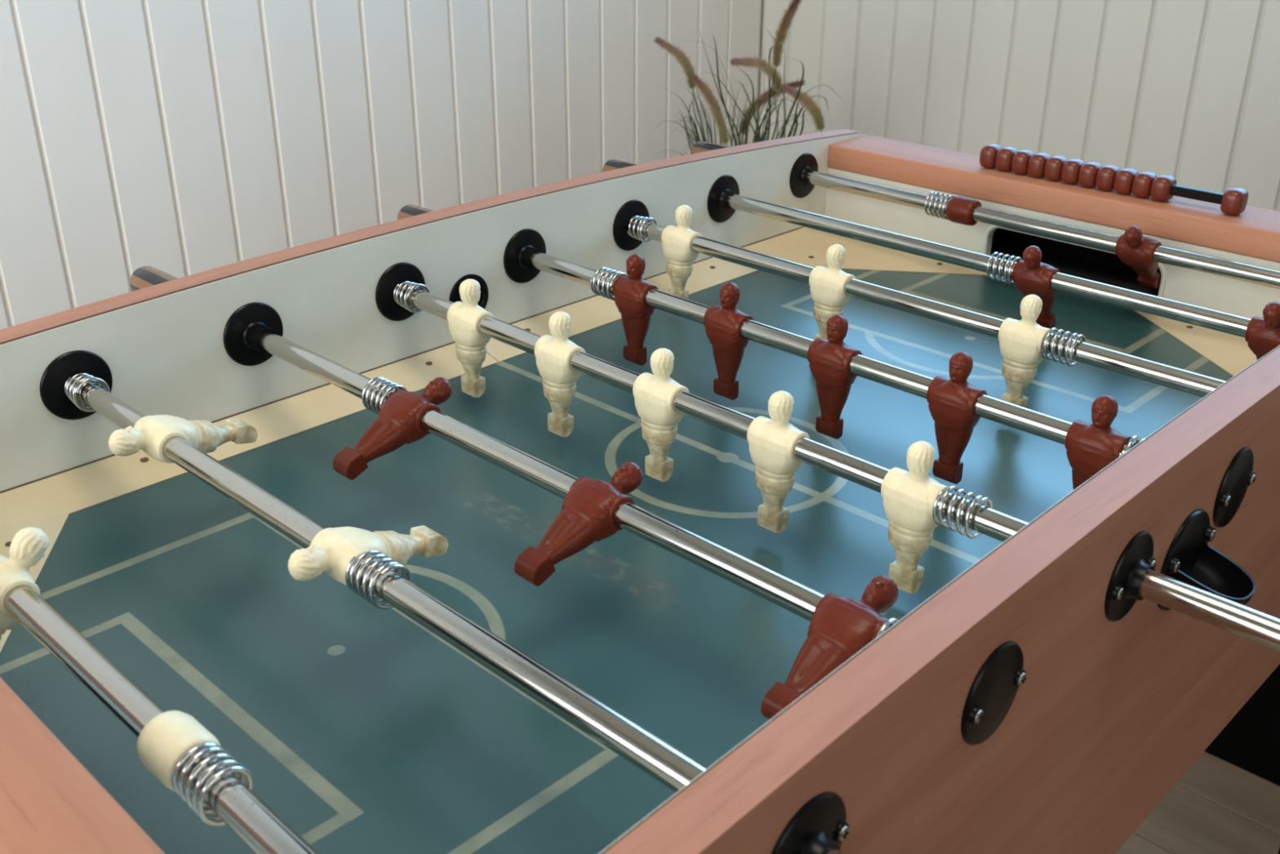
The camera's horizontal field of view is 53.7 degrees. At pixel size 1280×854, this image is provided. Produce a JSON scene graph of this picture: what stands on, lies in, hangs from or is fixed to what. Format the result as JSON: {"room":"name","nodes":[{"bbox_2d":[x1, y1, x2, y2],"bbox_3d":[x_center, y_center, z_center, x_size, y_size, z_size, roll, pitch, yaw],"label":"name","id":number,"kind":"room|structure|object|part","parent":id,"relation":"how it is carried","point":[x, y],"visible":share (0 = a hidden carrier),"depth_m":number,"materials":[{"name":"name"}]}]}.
{"room":"game room","nodes":[
{"label":"game room","id":0,"kind":"room"},
{"bbox_2d":[0,0,762,329],"bbox_3d":[-1.151,-0.990,1.553,0.060,2.900,4.232,23,33,39],"label":"wall","id":1,"kind":"structure","parent":0,"point":[179,139],"depth_m":2.31,"materials":[{"name":"paint"}]},
{"bbox_2d":[756,0,1279,211],"bbox_3d":[1.702,-1.041,1.675,3.856,2.900,0.060,23,33,39],"label":"wall","id":2,"kind":"structure","parent":0,"point":[1188,91],"depth_m":2.66,"materials":[{"name":"paint"}]},
{"bbox_2d":[1115,751,1279,853],"bbox_3d":[0.240,0.924,0.945,3.848,0.030,4.128,23,33,39],"label":"floor","id":3,"kind":"structure","parent":0,"point":[1218,806],"depth_m":1.74,"materials":[{"name":"brown wood"}]},
{"bbox_2d":[0,128,1279,853],"bbox_3d":[0.083,0.312,1.151,0.776,0.898,1.366,23,33,39],"label":"foosball table","id":4,"kind":"object","parent":3,"relation":"on","point":[1027,697],"visible":0.84,"depth_m":0.87,"materials":[{"name":"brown wood"}]},
{"bbox_2d":[0,527,319,853],"bbox_3d":[-0.131,0.200,0.501,1.205,0.083,0.077,23,33,39],"label":"rod","id":5,"kind":"object","parent":4,"relation":"attached to","point":[183,754],"visible":1,"depth_m":0.58,"materials":[{"name":"silver metal"}]},
{"bbox_3d":[-0.177,-0.058,1.257,0.026,0.319,1.366,23,33,39],"label":"panel","id":6,"kind":"part","parent":4,"relation":"part of","materials":[{"name":"pink wood"}]},
{"bbox_2d":[64,373,844,853],"bbox_3d":[-0.007,0.138,0.612,1.205,0.038,0.103,23,33,39],"label":"rod","id":7,"kind":"object","parent":4,"relation":"attached to","point":[356,557],"visible":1,"depth_m":0.71,"materials":[{"name":"silver metal"}]},
{"bbox_2d":[129,266,898,719],"bbox_3d":[-0.156,0.007,0.892,0.890,0.049,0.100,23,33,39],"label":"rod","id":8,"kind":"object","parent":4,"relation":"attached to","point":[593,510],"visible":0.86,"depth_m":0.77,"materials":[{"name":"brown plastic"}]},
{"bbox_3d":[-0.420,-0.118,1.142,0.122,0.032,0.032,23,45,39],"label":"handle","id":9,"kind":"part","parent":8,"relation":"part of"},
{"bbox_2d":[397,204,1146,489],"bbox_3d":[0.065,-0.079,1.101,0.889,0.106,0.032,23,33,39],"label":"rod","id":10,"kind":"object","parent":4,"relation":"on","point":[956,406],"visible":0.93,"depth_m":1.00,"materials":[{"name":"silver metal"}]},
{"bbox_3d":[-0.209,-0.209,1.336,0.122,0.032,0.032,23,45,39],"label":"handle","id":11,"kind":"part","parent":10,"relation":"part of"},
{"bbox_2d":[393,279,1279,652],"bbox_3d":[0.191,0.064,0.801,1.205,0.106,0.032,23,33,39],"label":"rod","id":12,"kind":"object","parent":4,"relation":"on","point":[915,503],"visible":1,"depth_m":0.88,"materials":[{"name":"silver metal"}]},
{"bbox_2d":[626,204,1226,408],"bbox_3d":[0.400,-0.028,0.996,1.205,0.106,0.032,23,33,39],"label":"rod","id":13,"kind":"object","parent":4,"relation":"on","point":[1024,344],"visible":0.94,"depth_m":1.11,"materials":[{"name":"silver metal"}]},
{"bbox_2d":[602,159,1279,359],"bbox_3d":[0.283,-0.174,1.297,0.880,0.093,0.062,23,33,39],"label":"rod","id":14,"kind":"object","parent":4,"relation":"on","point":[1030,276],"visible":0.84,"depth_m":1.19,"materials":[{"name":"silver metal"}]},
{"bbox_3d":[0.006,-0.298,1.524,0.122,0.032,0.032,23,45,39],"label":"handle","id":15,"kind":"part","parent":14,"relation":"part of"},
{"bbox_3d":[0.320,0.150,0.819,0.026,0.319,1.366,23,33,39],"label":"panel","id":16,"kind":"part","parent":4,"relation":"part of","materials":[{"name":"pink wood"}]},
{"bbox_2d":[690,141,1279,289],"bbox_3d":[0.395,-0.222,1.392,0.869,0.078,0.082,23,33,39],"label":"rod","id":17,"kind":"object","parent":4,"relation":"on","point":[1140,252],"visible":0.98,"depth_m":1.32,"materials":[{"name":"silver metal"}]},
{"bbox_3d":[0.119,-0.341,1.615,0.122,0.032,0.032,23,45,39],"label":"handle","id":18,"kind":"part","parent":17,"relation":"part of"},
{"bbox_3d":[0.526,-0.140,1.466,0.664,0.291,0.018,23,33,39],"label":"panel","id":19,"kind":"part","parent":4,"relation":"part of","materials":[{"name":"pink wood"}]},
{"bbox_2d":[979,143,1248,215],"bbox_3d":[0.502,-0.269,1.363,0.295,0.026,0.026,23,33,39],"label":"counter","id":20,"kind":"object","parent":4,"relation":"on","point":[1143,184],"depth_m":1.35,"materials":[{"name":"brown plastic"}]},
{"bbox_2d":[1157,508,1256,610],"bbox_3d":[0.352,0.089,0.770,0.044,0.067,0.067,23,33,39],"label":"cup","id":21,"kind":"object","parent":4,"relation":"on","point":[1185,554],"depth_m":0.78,"materials":[{"name":"plastic"}]},
{"bbox_2d":[651,0,844,155],"bbox_3d":[0.206,-0.458,2.706,0.438,0.956,0.544,1,25,2],"label":"potted grass","id":22,"kind":"object","parent":3,"relation":"on","point":[807,102],"depth_m":2.57,"materials":[{"name":"plant"}]},
{"bbox_3d":[0.151,-0.516,2.714,0.096,0.416,0.002,-11,27,-21],"label":"stem","id":23,"kind":"part","parent":22,"relation":"part of","materials":[{"name":"green plant"}]},
{"bbox_3d":[0.237,-0.505,2.608,0.002,0.487,0.153,-8,27,-17],"label":"stem","id":24,"kind":"part","parent":22,"relation":"part of","materials":[{"name":"green plant"}]},
{"bbox_3d":[0.229,-0.499,2.664,0.002,0.427,0.152,-20,32,-36],"label":"stem","id":25,"kind":"part","parent":22,"relation":"part of","materials":[{"name":"green plant"}]},
{"bbox_2d":[1204,663,1279,785],"bbox_3d":[1.180,0.319,1.686,0.740,0.430,0.390,23,33,39],"label":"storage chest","id":26,"kind":"object","parent":3,"relation":"on","point":[1250,741],"visible":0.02,"depth_m":1.79,"materials":[{"name":"black"}]}
]}

